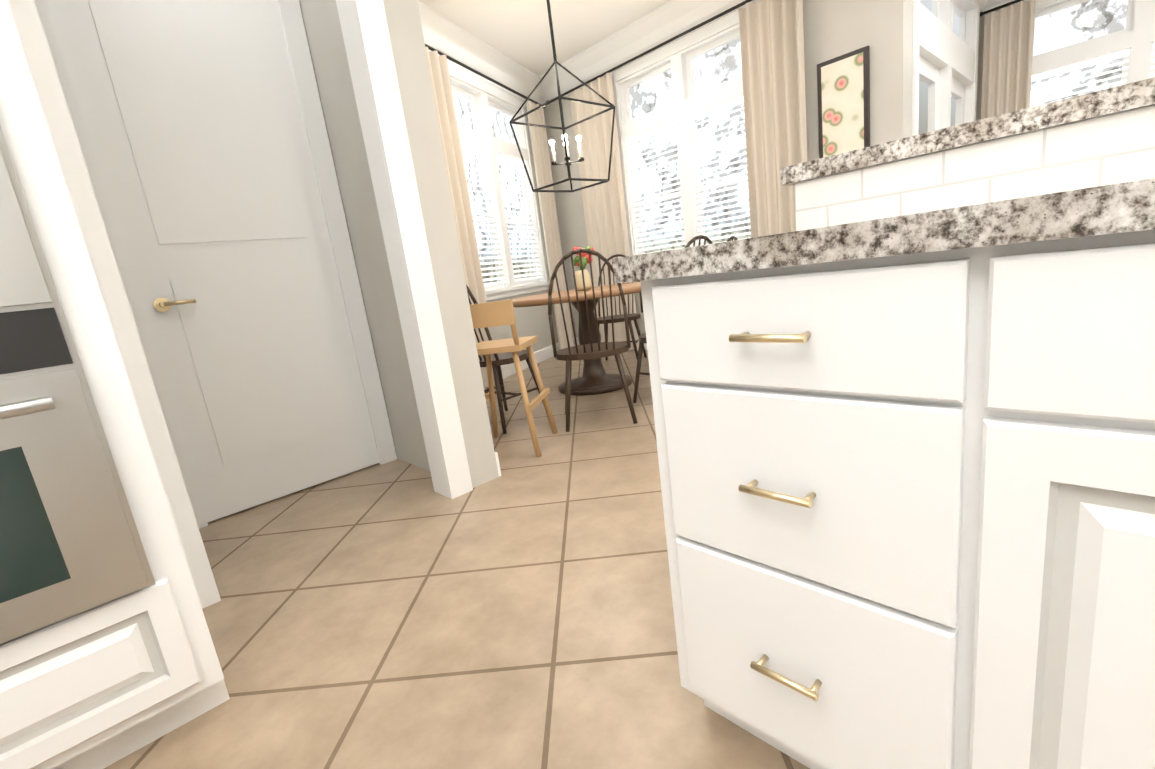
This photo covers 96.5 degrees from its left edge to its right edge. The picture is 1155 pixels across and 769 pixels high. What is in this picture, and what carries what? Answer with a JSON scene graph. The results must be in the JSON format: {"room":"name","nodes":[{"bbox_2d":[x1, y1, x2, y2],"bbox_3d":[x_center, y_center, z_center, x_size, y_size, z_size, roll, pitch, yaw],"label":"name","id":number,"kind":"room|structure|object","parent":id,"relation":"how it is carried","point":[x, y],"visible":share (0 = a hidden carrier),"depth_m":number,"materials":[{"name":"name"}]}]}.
{"room":"kitchen","nodes":[
{"label":"kitchen","id":0,"kind":"room"},
{"bbox_2d":[299,0,429,470],"bbox_3d":[-0.975,-1.017,2.455,0.100,3.000,0.690,-18,16,-41],"label":"wall","id":1,"kind":"structure","parent":0,"point":[324,35],"depth_m":2.55,"materials":[{"name":"paint"}]},
{"bbox_2d":[35,0,396,528],"bbox_3d":[-1.549,-0.642,2.359,1.015,2.460,0.107,-18,16,-41],"label":"door","id":2,"kind":"structure","parent":1,"relation":"in","point":[201,132],"depth_m":2.35,"materials":[{"name":"grey"}]},
{"bbox_2d":[104,350,809,768],"bbox_3d":[0.766,0.423,2.191,13.000,0.120,11.000,-18,16,-41],"label":"floor","id":3,"kind":"structure","parent":0,"point":[400,614],"depth_m":1.46,"materials":[{"name":"tile"}]},
{"bbox_2d":[0,0,229,768],"bbox_3d":[-1.465,-0.291,0.869,1.014,2.390,0.737,-18,16,-41],"label":"tall cabinet","id":4,"kind":"object","parent":3,"relation":"on","point":[108,655],"visible":1,"depth_m":0.98,"materials":[{"name":"white wood"}]},
{"bbox_2d":[466,284,543,433],"bbox_3d":[-0.570,-0.239,3.311,0.460,1.033,0.505,3,16,41],"label":"chair","id":5,"kind":"object","parent":3,"relation":"on","point":[498,360],"visible":0.35,"depth_m":3.17,"materials":[{"name":"brown wood"}]},
{"bbox_2d":[470,299,557,456],"bbox_3d":[-0.402,-0.049,2.834,0.406,0.825,0.408,-5,13,12],"label":"chair","id":6,"kind":"object","parent":3,"relation":"on","point":[492,314],"visible":0.69,"depth_m":2.67,"materials":[{"name":"brown wood"}]},
{"bbox_2d":[511,282,641,395],"bbox_3d":[0.097,-0.360,4.082,1.220,0.765,1.220,-18,16,-41],"label":"dining table","id":7,"kind":"object","parent":3,"relation":"on","point":[594,374],"visible":0.81,"depth_m":3.98,"materials":[{"name":"brown wood"}]},
{"bbox_2d":[572,246,593,290],"bbox_3d":[0.034,-0.897,3.975,0.205,0.334,0.180,-18,16,-41],"label":"centerpiece","id":8,"kind":"object","parent":7,"relation":"on","point":[578,274],"visible":0.83,"depth_m":3.93,"materials":[{"name":"beige"}]},
{"bbox_2d":[548,248,637,431],"bbox_3d":[0.078,-0.276,3.089,0.460,1.033,0.505,-7,12,2],"label":"chair","id":9,"kind":"object","parent":3,"relation":"on","point":[569,354],"visible":0.98,"depth_m":2.96,"materials":[{"name":"brown wood"}]},
{"bbox_2d":[597,254,646,360],"bbox_3d":[0.377,-0.719,4.935,0.460,1.033,0.505,-3,13,19],"label":"chair","id":10,"kind":"object","parent":3,"relation":"on","point":[620,317],"visible":0.58,"depth_m":4.98,"materials":[{"name":"brown wood"}]},
{"bbox_2d":[633,235,712,402],"bbox_3d":[0.639,-0.402,3.330,0.460,1.033,0.505,-16,15,-35],"label":"chair","id":11,"kind":"object","parent":3,"relation":"on","point":[642,338],"visible":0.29,"depth_m":3.41,"materials":[{"name":"brown wood"}]},
{"bbox_2d":[728,236,737,240],"bbox_3d":[1.029,-0.620,4.091,0.505,1.033,0.460,-8,12,-2],"label":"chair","id":12,"kind":"object","parent":3,"relation":"on","point":[731,238],"visible":0.1,"depth_m":3.98,"materials":[{"name":"brown wood"}]},
{"bbox_2d":[620,233,955,768],"bbox_3d":[0.541,0.197,0.985,0.680,0.886,0.445,-18,16,-41],"label":"base cabinet","id":13,"kind":"object","parent":3,"relation":"on","point":[908,477],"depth_m":0.70,"materials":[{"name":"white wood"}]},
{"bbox_2d":[612,178,1154,282],"bbox_3d":[1.200,-0.150,-0.010,0.880,0.040,2.804,-18,16,-41],"label":"countertop","id":14,"kind":"structure","parent":13,"relation":"on","point":[1134,196],"depth_m":0.52,"materials":[{"name":"grey stone"}]},
{"bbox_2d":[940,209,1154,768],"bbox_3d":[0.979,0.241,0.524,0.680,0.886,0.830,-18,16,-41],"label":"base cabinet","id":15,"kind":"object","parent":3,"relation":"on","point":[1049,610],"depth_m":0.52,"materials":[{"name":"white wood"}]},
{"bbox_2d":[419,0,669,75],"bbox_3d":[0.369,-2.601,1.530,13.000,0.120,11.000,-18,16,-41],"label":"ceiling","id":16,"kind":"structure","parent":0,"point":[518,31],"depth_m":4.39,"materials":[{"name":"white paint"}]},
{"bbox_2d":[509,0,614,191],"bbox_3d":[-0.142,-2.184,3.683,0.555,1.467,0.555,-18,16,-41],"label":"lantern chandelier","id":17,"kind":"object","parent":16,"relation":"hanging from","point":[563,128],"visible":1,"depth_m":3.71,"materials":[{"name":"grey metal"}]},
{"bbox_2d":[383,0,1009,487],"bbox_3d":[0.595,-1.040,1.621,10.180,3.000,8.089,-18,16,-41],"label":"wall","id":18,"kind":"structure","parent":0,"point":[837,28],"depth_m":3.42,"materials":[{"name":"paint"}]},
{"bbox_2d":[425,44,544,108],"bbox_3d":[-0.871,-2.783,4.619,0.044,0.044,2.580,-2,13,24],"label":"curtain rod","id":19,"kind":"object","parent":18,"relation":"attached to","point":[476,72],"visible":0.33,"depth_m":4.59,"materials":[{"name":"grey metal"}]},
{"bbox_2d":[425,47,494,388],"bbox_3d":[-1.010,-1.262,4.210,0.089,2.700,0.499,-1,14,26],"label":"curtain","id":20,"kind":"object","parent":19,"relation":"hanging from","point":[448,128],"depth_m":4.23,"materials":[{"name":"beige fabric"}]},
{"bbox_2d":[526,101,573,349],"bbox_3d":[-0.308,-1.703,5.809,0.087,2.700,0.298,-1,14,29],"label":"curtain","id":21,"kind":"object","parent":19,"relation":"hanging from","point":[538,135],"depth_m":5.74,"materials":[{"name":"beige fabric"}]},
{"bbox_2d":[448,63,549,300],"bbox_3d":[-0.815,-1.864,5.029,0.190,1.990,1.720,-2,13,24],"label":"window","id":22,"kind":"structure","parent":18,"relation":"in","point":[485,112],"depth_m":5.09,"materials":[{"name":"white"}]},
{"bbox_2d":[460,142,541,285],"bbox_3d":[-0.772,-1.634,5.073,0.038,1.240,1.440,-2,13,24],"label":"window blind","id":23,"kind":"object","parent":22,"relation":"attached to","point":[484,152],"visible":0.6,"depth_m":5.12,"materials":[{"name":"white plastic"}]},
{"bbox_2d":[7,0,1014,608],"bbox_3d":[0.591,-1.040,1.625,9.900,2.999,7.820,-18,16,-41],"label":"trim","id":24,"kind":"structure","parent":18,"relation":"attached to","point":[375,82],"depth_m":2.06,"materials":[{"name":"white wood"}]},
{"bbox_2d":[546,0,752,101],"bbox_3d":[0.681,-2.973,4.556,0.044,0.044,3.000,-18,16,-41],"label":"curtain rod","id":25,"kind":"object","parent":18,"relation":"attached to","point":[671,39],"visible":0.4,"depth_m":4.49,"materials":[{"name":"grey metal"}]},
{"bbox_2d":[570,73,638,349],"bbox_3d":[0.298,-1.700,5.431,0.091,2.700,0.580,-18,16,-41],"label":"curtain","id":26,"kind":"object","parent":25,"relation":"hanging from","point":[604,203],"depth_m":5.35,"materials":[{"name":"beige fabric"}]},
{"bbox_2d":[739,0,806,237],"bbox_3d":[1.590,-1.575,4.084,0.090,2.700,0.479,-17,16,-38],"label":"curtain","id":27,"kind":"object","parent":25,"relation":"hanging from","point":[772,52],"depth_m":3.97,"materials":[{"name":"beige fabric"}]},
{"bbox_2d":[612,0,756,255],"bbox_3d":[1.013,-2.043,4.752,0.190,1.990,1.620,-18,16,-41],"label":"window","id":28,"kind":"structure","parent":18,"relation":"in","point":[679,81],"depth_m":4.71,"materials":[{"name":"white"}]},
{"bbox_2d":[626,96,750,253],"bbox_3d":[1.033,-1.810,4.793,0.038,1.240,1.340,-18,16,-41],"label":"window blind","id":29,"kind":"object","parent":28,"relation":"attached to","point":[713,109],"visible":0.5,"depth_m":4.71,"materials":[{"name":"white plastic"}]},
{"bbox_2d":[817,46,869,158],"bbox_3d":[1.925,-1.861,3.727,0.033,0.940,0.340,-18,16,-41],"label":"framed art","id":30,"kind":"object","parent":18,"relation":"attached to","point":[843,86],"visible":0.57,"depth_m":3.67,"materials":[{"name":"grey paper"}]},
{"bbox_2d":[912,0,979,135],"bbox_3d":[3.059,-1.898,4.372,2.030,2.870,0.160,-18,16,-41],"label":"door frame","id":31,"kind":"structure","parent":18,"relation":"attached to","point":[945,60],"depth_m":4.18,"materials":[{"name":"white"}]},
{"bbox_2d":[795,106,1154,230],"bbox_3d":[1.234,-0.362,0.541,0.002,0.126,2.022,-18,16,-41],"label":"wall tile","id":32,"kind":"structure","parent":18,"relation":"attached to","point":[1110,150],"depth_m":0.98,"materials":[{"name":"white tile"}]},
{"bbox_2d":[780,77,1154,185],"bbox_3d":[1.422,-0.282,-0.339,1.692,0.041,3.626,-18,16,-41],"label":"countertop","id":33,"kind":"structure","parent":32,"relation":"on","point":[1137,95],"depth_m":0.98,"materials":[{"name":"grey stone"}]},
{"bbox_2d":[980,0,1022,16],"bbox_3d":[5.088,-3.276,3.301,0.044,0.044,4.070,-18,16,-41],"label":"curtain rod","id":34,"kind":"object","parent":18,"relation":"attached to","point":[982,13],"visible":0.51,"depth_m":4.64,"materials":[{"name":"grey metal"}]},
{"bbox_2d":[981,0,1035,118],"bbox_3d":[4.037,-2.072,4.889,0.089,2.700,0.349,-17,16,-38],"label":"curtain","id":35,"kind":"object","parent":34,"relation":"hanging from","point":[1007,55],"visible":0.31,"depth_m":4.65,"materials":[{"name":"beige fabric"}]},
{"bbox_2d":[1012,0,1154,106],"bbox_3d":[4.925,-2.347,4.036,0.190,2.090,2.450,-18,16,-41],"label":"window","id":36,"kind":"structure","parent":18,"relation":"in","point":[1068,32],"depth_m":4.43,"materials":[{"name":"white"}]},
{"bbox_2d":[1030,41,1154,104],"bbox_3d":[4.919,-2.313,4.033,0.038,0.890,2.170,-18,16,-41],"label":"window blind","id":37,"kind":"object","parent":36,"relation":"attached to","point":[1089,62],"visible":0.31,"depth_m":4.47,"materials":[{"name":"white plastic"}]}
]}

